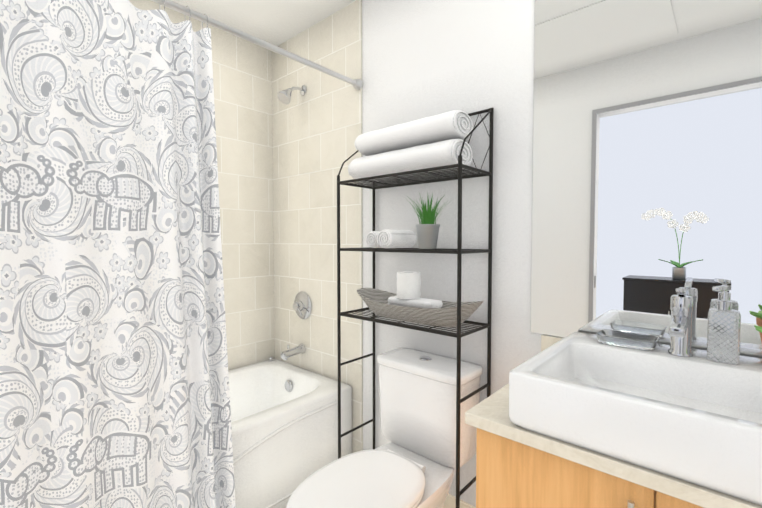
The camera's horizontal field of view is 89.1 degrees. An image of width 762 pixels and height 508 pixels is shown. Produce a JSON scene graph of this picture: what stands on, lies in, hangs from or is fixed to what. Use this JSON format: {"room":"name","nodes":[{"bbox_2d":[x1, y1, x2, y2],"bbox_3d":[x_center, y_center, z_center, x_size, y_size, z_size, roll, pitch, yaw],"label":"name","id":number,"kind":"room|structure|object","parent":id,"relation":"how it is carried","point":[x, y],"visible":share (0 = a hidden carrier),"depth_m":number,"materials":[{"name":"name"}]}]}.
{"room":"bathroom","nodes":[
{"label":"bathroom","id":0,"kind":"room"},
{"bbox_2d":[171,0,355,45],"bbox_3d":[-0.669,-1.251,0.484,2.860,0.050,3.130,2,3,42],"label":"ceiling","id":1,"kind":"structure","parent":0,"point":[276,22],"depth_m":2.06,"materials":[{"name":"paint"}]},
{"bbox_2d":[362,0,562,506],"bbox_3d":[0.336,-0.067,1.661,2.860,2.400,0.100,2,3,42],"label":"wall","id":2,"kind":"structure","parent":0,"point":[423,58],"depth_m":1.59,"materials":[{"name":"white paint"}]},
{"bbox_2d":[272,0,362,452],"bbox_3d":[-0.396,-0.088,2.237,0.800,2.400,0.008,2,3,42],"label":"wall tile","id":3,"kind":"structure","parent":2,"relation":"attached to","point":[317,129],"depth_m":2.17,"materials":[{"name":"beige tile"}]},
{"bbox_2d":[277,85,306,104],"bbox_3d":[-0.505,-0.906,2.183,0.080,0.136,0.170,2,3,42],"label":"shower head","id":4,"kind":"object","parent":3,"relation":"attached to","point":[284,96],"visible":1,"depth_m":2.15},
{"bbox_2d":[280,343,305,359],"bbox_3d":[-0.517,0.567,2.267,0.060,0.080,0.144,2,3,42],"label":"tub spout","id":5,"kind":"object","parent":3,"relation":"attached to","point":[293,351],"visible":1,"depth_m":2.25,"materials":[{"name":"silver metal"}]},
{"bbox_2d":[293,292,311,318],"bbox_3d":[-0.483,0.306,2.280,0.164,0.164,0.060,2,3,42],"label":"shower valve","id":6,"kind":"object","parent":3,"relation":"attached to","point":[302,306],"visible":1,"depth_m":2.27,"materials":[{"name":"silver metal"}]},
{"bbox_2d":[444,494,475,507],"bbox_3d":[0.239,1.082,1.713,0.900,0.100,0.012,2,3,42],"label":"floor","id":7,"kind":"structure","parent":2,"relation":"attached to","point":[450,501],"depth_m":1.64,"materials":[{"name":"tile"}]},
{"bbox_2d":[531,0,761,357],"bbox_3d":[0.921,-0.459,1.057,0.998,1.514,0.006,2,3,42],"label":"mirror","id":8,"kind":"object","parent":2,"relation":"attached to","point":[647,166],"visible":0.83,"depth_m":1.17,"materials":[{"name":"clear glass"}]},
{"bbox_3d":[-0.669,1.197,0.571,2.860,0.050,3.130,2,3,42],"label":"floor","id":9,"kind":"structure","parent":0,"visible":0},
{"bbox_2d":[228,359,351,507],"bbox_3d":[-0.935,0.917,1.695,0.737,0.430,1.565,2,3,42],"label":"bathtub","id":10,"kind":"object","parent":9,"relation":"on","point":[284,421],"visible":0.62,"depth_m":1.82,"materials":[{"name":"ceramic"}]},
{"bbox_2d":[286,347,482,507],"bbox_3d":[0.000,0.788,1.391,0.424,0.710,0.777,2,3,42],"label":"toilet","id":11,"kind":"object","parent":9,"relation":"on","point":[412,464],"visible":0.96,"depth_m":1.44,"materials":[{"name":"ceramic"}]},
{"bbox_2d":[337,108,493,507],"bbox_3d":[0.117,0.286,1.622,0.624,1.696,0.246,2,3,42],"label":"rack","id":12,"kind":"object","parent":9,"relation":"on","point":[459,176],"visible":0.75,"depth_m":1.50,"materials":[{"name":"black metal"}]},
{"bbox_2d":[366,231,381,247],"bbox_3d":[0.016,-0.062,1.684,0.073,0.072,0.168,2,3,42],"label":"roll","id":13,"kind":"object","parent":12,"relation":"on","point":[371,239],"visible":0.38,"depth_m":1.62,"materials":[{"name":"white fabric"}]},
{"bbox_2d":[377,229,415,247],"bbox_3d":[0.069,-0.063,1.623,0.079,0.078,0.179,2,3,42],"label":"roll","id":14,"kind":"object","parent":12,"relation":"on","point":[387,238],"visible":1,"depth_m":1.57,"materials":[{"name":"white fabric"}]},
{"bbox_2d":[348,138,472,182],"bbox_3d":[0.105,-0.377,1.607,0.540,0.115,0.172,2,3,42],"label":"bath towel","id":15,"kind":"object","parent":12,"relation":"on","point":[437,154],"visible":0.9,"depth_m":1.49,"materials":[{"name":"white fabric"}]},
{"bbox_2d":[354,110,472,155],"bbox_3d":[0.119,-0.487,1.597,0.510,0.103,0.158,2,3,42],"label":"bath towel","id":16,"kind":"object","parent":15,"relation":"on","point":[455,124],"visible":0.98,"depth_m":1.50,"materials":[{"name":"white fabric"}]},
{"bbox_2d":[357,288,483,326],"bbox_3d":[0.137,0.216,1.589,0.592,0.103,0.212,2,3,42],"label":"woven basket","id":17,"kind":"object","parent":12,"relation":"on","point":[376,302],"visible":0.92,"depth_m":1.50,"materials":[{"name":"grey wicker"}]},
{"bbox_2d":[388,296,442,307],"bbox_3d":[0.137,0.215,1.589,0.270,0.066,0.090,2,3,42],"label":"folded cloths","id":18,"kind":"object","parent":17,"relation":"in","point":[418,303],"visible":0.46,"depth_m":1.54,"materials":[{"name":"white fabric"}]},
{"bbox_2d":[397,271,420,298],"bbox_3d":[0.114,0.129,1.606,0.100,0.105,0.100,2,3,42],"label":"paper roll","id":19,"kind":"object","parent":18,"relation":"on","point":[408,284],"visible":1,"depth_m":1.56,"materials":[{"name":"white paper"}]},
{"bbox_2d":[407,192,445,248],"bbox_3d":[0.184,-0.127,1.515,0.209,0.213,0.238,2,3,42],"label":"potted plant","id":20,"kind":"object","parent":12,"relation":"on","point":[427,228],"visible":1,"depth_m":1.49,"materials":[{"name":"grey"}]},
{"bbox_2d":[465,335,761,507],"bbox_3d":[0.749,0.734,0.875,0.954,0.854,0.567,2,3,42],"label":"bathroom vanity","id":21,"kind":"object","parent":9,"relation":"on","point":[518,467],"visible":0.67,"depth_m":0.85,"materials":[{"name":"brown wood"}]},
{"bbox_2d":[509,332,761,505],"bbox_3d":[0.687,0.336,0.910,0.580,0.126,0.537,2,3,42],"label":"sink","id":22,"kind":"object","parent":21,"relation":"in","point":[696,418],"visible":1,"depth_m":0.82,"materials":[{"name":"ceramic"}]},
{"bbox_2d":[596,329,658,350],"bbox_3d":[0.718,0.251,1.130,0.150,0.027,0.100,2,3,42],"label":"soap dish","id":23,"kind":"object","parent":22,"relation":"on","point":[629,340],"visible":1,"depth_m":1.12,"materials":[{"name":"clear glass"}]},
{"bbox_2d":[668,288,692,356],"bbox_3d":[0.767,0.177,0.995,0.054,0.184,0.155,2,3,42],"label":"faucet","id":24,"kind":"object","parent":22,"relation":"on","point":[680,326],"visible":1,"depth_m":1.01,"materials":[{"name":"silver metal"}]},
{"bbox_2d":[707,285,740,364],"bbox_3d":[0.867,0.175,0.979,0.062,0.189,0.067,2,3,42],"label":"soap dispenser","id":25,"kind":"object","parent":22,"relation":"on","point":[723,331],"visible":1,"depth_m":0.96,"materials":[{"name":"clear glass"}]},
{"bbox_2d":[754,325,761,332],"bbox_3d":[0.941,0.209,0.887,0.124,0.128,0.126,2,3,42],"label":"plant","id":26,"kind":"object","parent":22,"relation":"on","point":[759,328],"visible":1,"depth_m":0.93,"materials":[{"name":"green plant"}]},
{"bbox_3d":[-1.287,-0.076,1.910,0.100,2.400,1.680,2,3,42],"label":"wall","id":27,"kind":"structure","parent":0,"visible":0},
{"bbox_2d":[129,0,274,369],"bbox_3d":[-1.216,-0.076,1.908,0.008,2.400,1.572,2,3,42],"label":"wall tile","id":28,"kind":"structure","parent":27,"relation":"attached to","point":[242,76],"depth_m":2.34,"materials":[{"name":"beige tile"}]},
{"bbox_3d":[-0.773,-0.023,0.409,2.660,2.400,0.114,2,3,42],"label":"wall","id":29,"kind":"structure","parent":0,"visible":0},
{"bbox_2d":[151,0,362,89],"bbox_3d":[-0.631,-0.824,1.364,0.052,0.068,1.566,2,3,42],"label":"curtain rod","id":30,"kind":"object","parent":29,"relation":"attached to","point":[210,21],"visible":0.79,"depth_m":1.49,"materials":[{"name":"silver metal"}]},
{"bbox_2d":[0,0,235,507],"bbox_3d":[-0.847,0.157,1.126,0.071,1.880,0.849,2,3,42],"label":"shower curtain","id":31,"kind":"object","parent":30,"relation":"hanging from","point":[114,384],"visible":1,"depth_m":1.17,"materials":[{"name":"white fabric"}]}
]}

